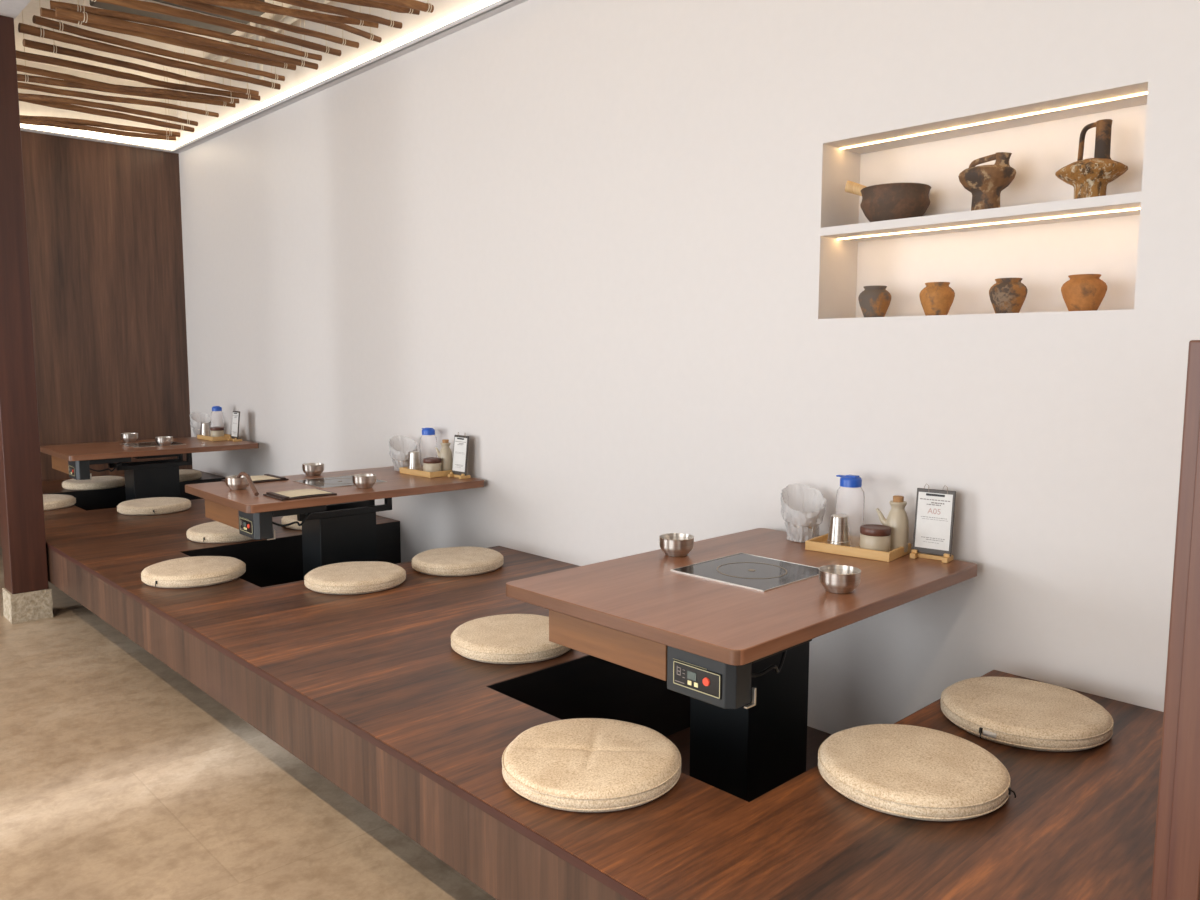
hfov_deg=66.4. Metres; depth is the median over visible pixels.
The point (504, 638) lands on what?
floor cushion
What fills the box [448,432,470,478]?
table sign
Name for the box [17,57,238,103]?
branch
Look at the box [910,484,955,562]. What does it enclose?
table sign
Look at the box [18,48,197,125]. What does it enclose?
branch
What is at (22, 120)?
branch
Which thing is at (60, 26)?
branch
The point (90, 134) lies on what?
light
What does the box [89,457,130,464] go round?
cable tray
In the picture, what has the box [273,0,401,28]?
branch
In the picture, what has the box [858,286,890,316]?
clay jar
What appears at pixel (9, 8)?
ceiling
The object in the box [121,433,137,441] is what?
steel bowl
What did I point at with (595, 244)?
wall
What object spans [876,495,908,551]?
oil bottle
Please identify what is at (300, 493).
clipboard
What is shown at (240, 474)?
soup spoon
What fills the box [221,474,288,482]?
clipboard
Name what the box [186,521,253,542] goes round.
floor cushion
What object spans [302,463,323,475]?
steel bowl
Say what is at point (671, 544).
steel bowl
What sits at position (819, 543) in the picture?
tray
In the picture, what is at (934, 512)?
print
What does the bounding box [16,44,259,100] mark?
branch
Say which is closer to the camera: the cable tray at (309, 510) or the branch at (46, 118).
the cable tray at (309, 510)
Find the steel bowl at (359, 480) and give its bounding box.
[352,474,375,487]
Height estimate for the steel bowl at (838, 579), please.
0.062 m
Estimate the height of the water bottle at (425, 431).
0.241 m
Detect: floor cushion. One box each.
[43,494,75,510]
[62,476,124,489]
[117,497,190,514]
[141,556,245,587]
[179,469,201,481]
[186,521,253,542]
[281,515,301,529]
[304,561,405,594]
[412,546,503,575]
[451,614,570,663]
[502,718,680,811]
[818,724,1015,820]
[940,677,1113,751]
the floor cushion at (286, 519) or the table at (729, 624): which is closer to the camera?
the table at (729, 624)
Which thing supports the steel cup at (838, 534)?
on the tray at (819, 543)
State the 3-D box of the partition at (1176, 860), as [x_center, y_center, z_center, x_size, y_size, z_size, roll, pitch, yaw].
[1.408,0.296,1.929,1.156,1.035,0.072,-5,8,-43]
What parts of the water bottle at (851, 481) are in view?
cap spout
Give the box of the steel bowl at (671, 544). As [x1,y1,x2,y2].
[659,533,693,556]
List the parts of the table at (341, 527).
control panel, support rail, support rail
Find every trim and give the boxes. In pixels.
[20,127,171,151]
[171,0,527,153]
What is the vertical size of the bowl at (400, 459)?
0.194 m
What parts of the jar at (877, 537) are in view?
lid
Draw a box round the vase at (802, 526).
[781,484,826,541]
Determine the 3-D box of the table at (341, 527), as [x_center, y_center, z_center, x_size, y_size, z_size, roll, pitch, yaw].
[-1.359,0.537,4.788,1.262,0.750,0.857,-5,8,-42]
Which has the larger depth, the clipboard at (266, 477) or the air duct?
the air duct
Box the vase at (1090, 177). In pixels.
[1055,119,1127,198]
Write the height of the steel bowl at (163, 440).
0.062 m
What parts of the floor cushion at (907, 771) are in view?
zip pull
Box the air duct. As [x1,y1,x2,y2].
[89,0,264,33]
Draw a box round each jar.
[210,427,223,436]
[423,457,441,471]
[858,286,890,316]
[860,524,890,551]
[919,282,954,315]
[989,278,1027,313]
[1061,274,1106,310]
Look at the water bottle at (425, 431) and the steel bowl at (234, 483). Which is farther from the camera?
the water bottle at (425, 431)
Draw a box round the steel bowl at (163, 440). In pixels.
[155,436,172,445]
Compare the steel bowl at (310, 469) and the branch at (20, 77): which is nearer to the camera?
the steel bowl at (310, 469)
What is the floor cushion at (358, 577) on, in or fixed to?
on the raised platform
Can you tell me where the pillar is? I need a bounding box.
[0,15,52,623]
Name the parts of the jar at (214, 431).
lid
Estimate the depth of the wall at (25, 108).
7.30 m
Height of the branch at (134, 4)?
0.549 m
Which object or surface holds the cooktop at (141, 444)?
in the table at (154, 478)
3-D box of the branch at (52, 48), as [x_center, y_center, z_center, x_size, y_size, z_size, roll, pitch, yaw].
[-2.697,-2.520,5.468,0.079,0.544,1.338,6,8,43]
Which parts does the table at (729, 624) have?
control panel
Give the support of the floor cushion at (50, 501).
on the raised platform
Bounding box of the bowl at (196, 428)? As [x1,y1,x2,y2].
[190,413,211,436]
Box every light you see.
[20,124,173,149]
[173,0,498,147]
[838,208,1139,239]
[840,92,1147,149]
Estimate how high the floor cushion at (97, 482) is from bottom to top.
0.058 m
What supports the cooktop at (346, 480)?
in the table at (341, 527)
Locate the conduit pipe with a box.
[200,0,329,73]
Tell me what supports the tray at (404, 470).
on the table at (341, 527)
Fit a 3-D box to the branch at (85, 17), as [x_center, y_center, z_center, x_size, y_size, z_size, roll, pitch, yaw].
[-2.151,-2.449,4.888,1.334,0.562,0.075,-5,8,-40]
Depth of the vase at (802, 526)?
3.26 m
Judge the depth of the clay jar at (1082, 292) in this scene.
2.74 m
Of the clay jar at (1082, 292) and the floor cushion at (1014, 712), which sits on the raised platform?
the floor cushion at (1014, 712)
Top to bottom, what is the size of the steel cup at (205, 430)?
0.112 m
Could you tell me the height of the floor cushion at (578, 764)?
0.060 m
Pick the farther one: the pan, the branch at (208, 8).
the branch at (208, 8)
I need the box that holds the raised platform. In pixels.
[0,469,1163,899]
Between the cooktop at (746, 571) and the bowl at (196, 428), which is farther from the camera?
the bowl at (196, 428)
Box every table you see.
[40,437,258,500]
[185,466,483,579]
[506,528,977,801]
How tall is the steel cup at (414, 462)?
0.112 m
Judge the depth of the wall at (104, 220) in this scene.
7.46 m
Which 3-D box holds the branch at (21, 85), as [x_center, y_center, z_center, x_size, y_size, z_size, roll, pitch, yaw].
[-3.329,-2.608,6.151,1.456,0.515,0.097,-4,7,-36]
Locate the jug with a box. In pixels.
[958,152,1015,210]
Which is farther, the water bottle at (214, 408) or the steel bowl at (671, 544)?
the water bottle at (214, 408)
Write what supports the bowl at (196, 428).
on the table at (154, 478)
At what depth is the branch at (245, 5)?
4.52 m
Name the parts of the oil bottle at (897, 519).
spout, pot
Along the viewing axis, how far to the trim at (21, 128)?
7.28 m
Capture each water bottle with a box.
[211,406,223,417]
[420,428,436,470]
[836,475,864,546]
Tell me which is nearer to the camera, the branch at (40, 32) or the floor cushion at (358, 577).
the floor cushion at (358, 577)
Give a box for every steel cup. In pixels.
[200,423,209,435]
[408,451,420,470]
[827,514,849,546]
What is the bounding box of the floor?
[0,547,496,899]
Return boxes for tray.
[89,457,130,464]
[197,434,230,440]
[272,505,325,516]
[400,465,451,477]
[752,639,811,663]
[805,533,910,561]
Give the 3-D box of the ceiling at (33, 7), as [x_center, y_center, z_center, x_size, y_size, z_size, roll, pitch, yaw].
[-1.148,-2.680,3.920,1.725,0.100,8.850,-5,8,-43]
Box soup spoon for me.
[237,472,258,495]
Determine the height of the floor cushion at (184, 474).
0.058 m
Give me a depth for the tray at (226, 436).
7.02 m
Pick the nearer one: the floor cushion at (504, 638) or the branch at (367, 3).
the floor cushion at (504, 638)
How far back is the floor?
2.93 m
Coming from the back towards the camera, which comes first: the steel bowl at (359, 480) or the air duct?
the air duct
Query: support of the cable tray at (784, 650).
on the table at (729, 624)
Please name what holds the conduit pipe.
attached to the ceiling at (33, 7)
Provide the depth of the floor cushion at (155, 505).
5.80 m
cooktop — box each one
[121,441,184,458]
[294,475,386,488]
[671,553,818,591]
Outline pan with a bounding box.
[845,181,930,221]
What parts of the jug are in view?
handle, spout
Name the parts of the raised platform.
edge trim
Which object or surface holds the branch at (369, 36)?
hanging from the ceiling at (33, 7)
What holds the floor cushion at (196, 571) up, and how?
on the raised platform
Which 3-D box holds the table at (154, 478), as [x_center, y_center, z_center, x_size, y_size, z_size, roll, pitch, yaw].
[-3.278,0.331,6.721,1.262,0.750,0.857,-5,8,-43]
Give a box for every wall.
[16,59,177,146]
[21,131,192,480]
[176,0,1199,733]
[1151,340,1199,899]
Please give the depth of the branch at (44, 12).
4.98 m
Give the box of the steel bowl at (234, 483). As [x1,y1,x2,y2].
[225,475,248,489]
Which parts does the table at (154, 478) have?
control panel, support rail, support rail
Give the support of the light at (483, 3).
attached to the wall at (595, 244)
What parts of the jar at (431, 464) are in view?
lid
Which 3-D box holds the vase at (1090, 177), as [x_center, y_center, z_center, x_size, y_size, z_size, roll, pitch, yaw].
[1.474,-0.860,2.747,0.193,0.234,0.193,-5,8,-43]
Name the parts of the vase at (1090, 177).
handle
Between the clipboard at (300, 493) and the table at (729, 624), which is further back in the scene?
the clipboard at (300, 493)
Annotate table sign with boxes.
[227,411,241,441]
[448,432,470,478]
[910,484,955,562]
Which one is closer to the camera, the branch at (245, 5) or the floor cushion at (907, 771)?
the floor cushion at (907, 771)
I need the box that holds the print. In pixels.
[920,498,949,543]
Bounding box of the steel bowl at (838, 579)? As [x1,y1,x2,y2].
[819,565,860,593]
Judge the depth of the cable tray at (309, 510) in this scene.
4.23 m
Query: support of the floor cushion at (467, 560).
on the raised platform
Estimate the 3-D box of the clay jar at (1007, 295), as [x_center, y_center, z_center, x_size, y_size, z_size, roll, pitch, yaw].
[1.310,-0.493,2.943,0.113,0.114,0.113,-1,6,-12]
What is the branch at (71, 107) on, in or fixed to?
hanging from the ceiling at (33, 7)
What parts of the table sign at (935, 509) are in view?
rail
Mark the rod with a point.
(259, 38)
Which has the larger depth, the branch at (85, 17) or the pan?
the branch at (85, 17)
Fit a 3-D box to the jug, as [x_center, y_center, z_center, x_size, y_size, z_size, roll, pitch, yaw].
[1.256,-0.861,2.978,0.174,0.188,0.174,-5,8,-43]
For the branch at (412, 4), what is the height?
0.551 m
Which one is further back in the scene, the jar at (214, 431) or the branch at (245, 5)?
the jar at (214, 431)
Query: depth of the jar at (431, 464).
4.95 m
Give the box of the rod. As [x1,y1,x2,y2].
[255,16,262,79]
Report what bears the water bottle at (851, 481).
on the tray at (819, 543)
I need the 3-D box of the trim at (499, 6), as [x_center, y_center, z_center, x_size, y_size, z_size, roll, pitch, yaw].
[-0.549,-2.176,4.545,0.070,0.018,8.850,-5,8,-43]
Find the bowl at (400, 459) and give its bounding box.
[389,436,417,470]
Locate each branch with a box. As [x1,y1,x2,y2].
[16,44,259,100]
[17,11,234,107]
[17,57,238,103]
[18,0,280,89]
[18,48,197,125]
[18,65,218,116]
[19,59,194,132]
[20,77,175,140]
[20,77,179,136]
[23,19,258,95]
[32,0,284,80]
[40,0,295,69]
[50,0,321,60]
[55,0,317,69]
[91,0,340,55]
[162,0,358,47]
[186,0,378,27]
[232,0,381,42]
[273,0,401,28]
[328,0,419,14]
[370,0,433,12]
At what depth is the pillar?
4.75 m
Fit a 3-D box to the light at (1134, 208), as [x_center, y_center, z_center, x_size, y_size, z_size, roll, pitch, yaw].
[1.237,-0.741,3.016,0.006,0.008,1.036,-5,8,-43]
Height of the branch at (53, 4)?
0.518 m
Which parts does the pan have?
handle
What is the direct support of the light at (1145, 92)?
attached to the wall at (595, 244)
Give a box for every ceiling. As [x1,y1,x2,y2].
[0,0,30,18]
[14,0,313,84]
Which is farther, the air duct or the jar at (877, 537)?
the air duct
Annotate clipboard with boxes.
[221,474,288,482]
[263,489,336,500]
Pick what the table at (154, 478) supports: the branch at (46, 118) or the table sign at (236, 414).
the table sign at (236, 414)

